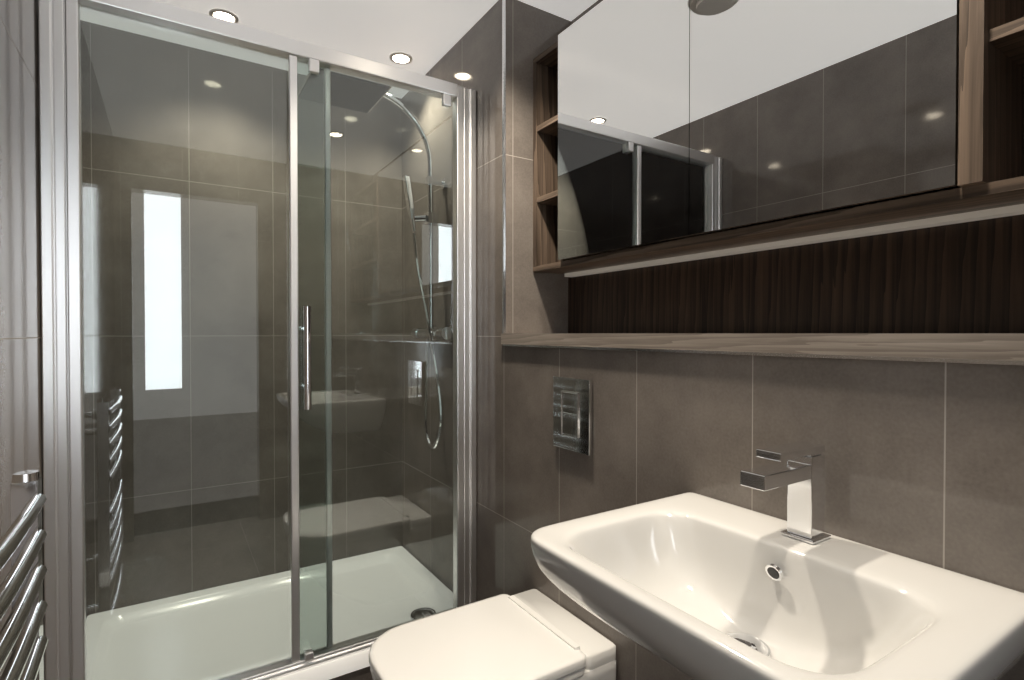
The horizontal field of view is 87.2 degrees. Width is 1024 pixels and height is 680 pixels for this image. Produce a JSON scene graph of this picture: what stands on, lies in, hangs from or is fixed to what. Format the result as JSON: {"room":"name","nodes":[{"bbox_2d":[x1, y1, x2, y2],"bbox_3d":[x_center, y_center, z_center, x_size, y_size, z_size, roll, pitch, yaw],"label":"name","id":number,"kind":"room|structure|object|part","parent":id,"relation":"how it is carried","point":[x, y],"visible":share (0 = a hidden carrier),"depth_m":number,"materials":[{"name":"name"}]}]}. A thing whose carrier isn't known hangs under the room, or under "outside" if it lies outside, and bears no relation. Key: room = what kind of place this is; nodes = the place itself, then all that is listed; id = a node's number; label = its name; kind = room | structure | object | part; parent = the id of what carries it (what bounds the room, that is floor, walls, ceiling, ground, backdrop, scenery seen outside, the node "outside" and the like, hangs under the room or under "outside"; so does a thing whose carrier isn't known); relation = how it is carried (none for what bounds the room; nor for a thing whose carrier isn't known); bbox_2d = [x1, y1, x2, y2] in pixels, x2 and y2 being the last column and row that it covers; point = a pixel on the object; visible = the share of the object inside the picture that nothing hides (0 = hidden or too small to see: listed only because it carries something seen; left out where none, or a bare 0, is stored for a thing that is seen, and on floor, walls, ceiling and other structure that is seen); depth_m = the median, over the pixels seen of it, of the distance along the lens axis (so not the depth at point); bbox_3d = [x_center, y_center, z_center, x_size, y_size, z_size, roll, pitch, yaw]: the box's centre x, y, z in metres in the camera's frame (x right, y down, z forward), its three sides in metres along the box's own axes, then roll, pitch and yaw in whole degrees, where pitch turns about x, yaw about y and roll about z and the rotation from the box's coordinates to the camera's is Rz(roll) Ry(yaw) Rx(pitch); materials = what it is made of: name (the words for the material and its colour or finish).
{"room":"bathroom","nodes":[
{"label":"bathroom","id":0,"kind":"room"},
{"bbox_2d":[0,0,44,679],"bbox_3d":[-0.834,0.036,0.727,0.100,2.310,2.960,0,1,-32],"label":"wall","id":1,"kind":"structure","parent":0,"point":[21,445],"depth_m":1.12,"materials":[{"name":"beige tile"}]},
{"bbox_2d":[0,470,47,679],"bbox_3d":[-0.664,0.624,0.652,0.096,0.817,0.534,0,1,-32],"label":"towel radiator","id":2,"kind":"object","parent":1,"relation":"attached to","point":[21,634],"visible":1,"depth_m":0.78,"materials":[{"name":"silver metal"}]},
{"bbox_2d":[80,20,402,617],"bbox_3d":[-0.893,0.016,2.383,1.575,2.310,0.100,0,1,-32],"label":"wall","id":3,"kind":"structure","parent":0,"point":[185,149],"depth_m":2.15,"materials":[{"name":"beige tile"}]},
{"bbox_2d":[80,0,597,98],"bbox_3d":[-0.169,-1.154,1.134,1.675,0.060,2.960,0,1,-32],"label":"ceiling","id":4,"kind":"structure","parent":0,"point":[425,30],"depth_m":1.93,"materials":[{"name":"white paint"}]},
{"bbox_2d":[209,8,238,22],"bbox_3d":[-1.007,-1.130,1.882,0.092,0.006,0.092,0,1,-32],"label":"recessed light","id":5,"kind":"object","parent":4,"relation":"in","point":[223,14],"visible":0.63,"depth_m":1.87,"materials":[{"name":"white"}]},
{"bbox_2d":[389,52,412,63],"bbox_3d":[-0.447,-1.133,2.166,0.092,0.006,0.092,0,1,-32],"label":"recessed light","id":6,"kind":"object","parent":4,"relation":"in","point":[396,57],"visible":1,"depth_m":2.16,"materials":[{"name":"white"}]},
{"bbox_2d":[402,0,570,601],"bbox_3d":[-0.156,0.018,2.243,0.280,2.310,0.925,0,1,-32],"label":"wall","id":7,"kind":"structure","parent":0,"point":[536,302],"depth_m":1.91,"materials":[{"name":"grey tile"}]},
{"bbox_2d":[297,68,452,448],"bbox_3d":[-0.496,-0.257,2.014,0.534,1.357,0.303,0,1,-32],"label":"shower fixture","id":8,"kind":"object","parent":7,"relation":"attached to","point":[347,91],"visible":1,"depth_m":2.06,"materials":[{"name":"silver metal"}]},
{"bbox_2d":[369,589,615,679],"bbox_3d":[-0.061,0.923,1.335,0.541,0.371,0.372,0,1,-32],"label":"toilet","id":9,"kind":"object","parent":7,"relation":"attached to","point":[527,635],"visible":1,"depth_m":1.31,"materials":[{"name":"white ceramic"}]},
{"bbox_2d":[502,0,505,332],"bbox_3d":[-0.027,-0.577,1.771,0.008,1.110,0.008,0,1,-32],"label":"trim","id":10,"kind":"structure","parent":7,"relation":"attached to","point":[503,1],"depth_m":1.77,"materials":[{"name":"silver metal"}]},
{"bbox_2d":[501,333,1023,360],"bbox_3d":[0.579,0.004,1.074,0.292,0.035,1.834,0,1,-32],"label":"shelf","id":11,"kind":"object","parent":7,"relation":"attached to","point":[983,346],"depth_m":0.91,"materials":[{"name":"laminate"}]},
{"bbox_2d":[503,344,1023,364],"bbox_3d":[0.464,0.026,1.002,0.008,0.006,1.834,0,1,-32],"label":"trim strip","id":12,"kind":"object","parent":7,"relation":"attached to","point":[948,360],"visible":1,"depth_m":0.91,"materials":[{"name":"silver metal"}]},
{"bbox_2d":[533,0,1023,276],"bbox_3d":[0.623,-0.577,1.096,0.182,0.732,1.831,0,1,-32],"label":"upper cabinet","id":13,"kind":"object","parent":7,"relation":"attached to","point":[665,131],"visible":1,"depth_m":1.10,"materials":[{"name":"brown wood"}]},
{"bbox_2d":[571,0,602,24],"bbox_3d":[0.523,0.026,1.528,0.100,2.310,2.860,0,1,-32],"label":"wall","id":14,"kind":"structure","parent":0,"point":[598,1],"depth_m":1.84,"materials":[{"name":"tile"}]},
{"bbox_2d":[504,346,1023,679],"bbox_3d":[0.583,0.604,1.085,0.280,1.165,1.835,0,1,-32],"label":"wall","id":15,"kind":"structure","parent":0,"point":[924,461],"depth_m":0.98,"materials":[{"name":"grey tile"}]},
{"bbox_2d":[553,376,591,455],"bbox_3d":[0.162,0.202,1.467,0.015,0.197,0.156,0,1,-32],"label":"flush plate","id":16,"kind":"object","parent":15,"relation":"attached to","point":[572,397],"visible":1,"depth_m":1.45,"materials":[{"name":"silver metal"}]},
{"bbox_2d":[531,441,1023,679],"bbox_3d":[0.341,0.340,0.789,0.440,0.340,0.550,0,1,-32],"label":"basin","id":17,"kind":"object","parent":15,"relation":"attached to","point":[711,588],"visible":1,"depth_m":0.78,"materials":[{"name":"white ceramic"}]},
{"bbox_2d":[740,441,830,543],"bbox_3d":[0.428,0.244,0.843,0.172,0.150,0.054,0,1,-32],"label":"tap","id":18,"kind":"object","parent":17,"relation":"on","point":[803,474],"depth_m":0.85,"materials":[{"name":"silver metal"}]},
{"bbox_2d":[568,214,1023,332],"bbox_3d":[0.696,-0.119,1.148,0.011,0.210,1.834,0,1,-32],"label":"wall panel","id":19,"kind":"object","parent":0,"point":[966,277],"depth_m":1.15,"materials":[{"name":"brown wood"}]},
{"bbox_3d":[-0.169,1.216,1.163,1.675,0.060,2.960,0,1,-32],"label":"floor","id":20,"kind":"structure","parent":0,"visible":0},
{"bbox_2d":[86,546,452,679],"bbox_3d":[-0.822,1.012,1.929,1.187,0.050,0.757,0,1,-32],"label":"shower tray","id":21,"kind":"object","parent":20,"relation":"on","point":[218,632],"visible":0.7,"depth_m":1.94,"materials":[{"name":"white ceramic"}]},
{"bbox_2d":[38,0,475,679],"bbox_3d":[-0.630,0.050,1.614,1.191,1.879,0.084,0,1,-32],"label":"shower door frame","id":22,"kind":"structure","parent":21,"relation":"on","point":[59,49],"depth_m":1.48,"materials":[{"name":"silver metal"}]},
{"bbox_3d":[-0.616,0.053,1.610,0.021,0.305,0.062,0,1,-32],"label":"handle","id":23,"kind":"part","parent":22,"relation":"part of","materials":[{"name":"silver metal"}]},
{"bbox_2d":[330,666,371,679],"bbox_3d":[-0.828,1.106,1.939,1.189,0.140,0.738,0,1,-32],"label":"plinth","id":24,"kind":"object","parent":20,"relation":"on","point":[364,673],"visible":0.02,"depth_m":1.72,"materials":[{"name":"brown wood"}]}
]}

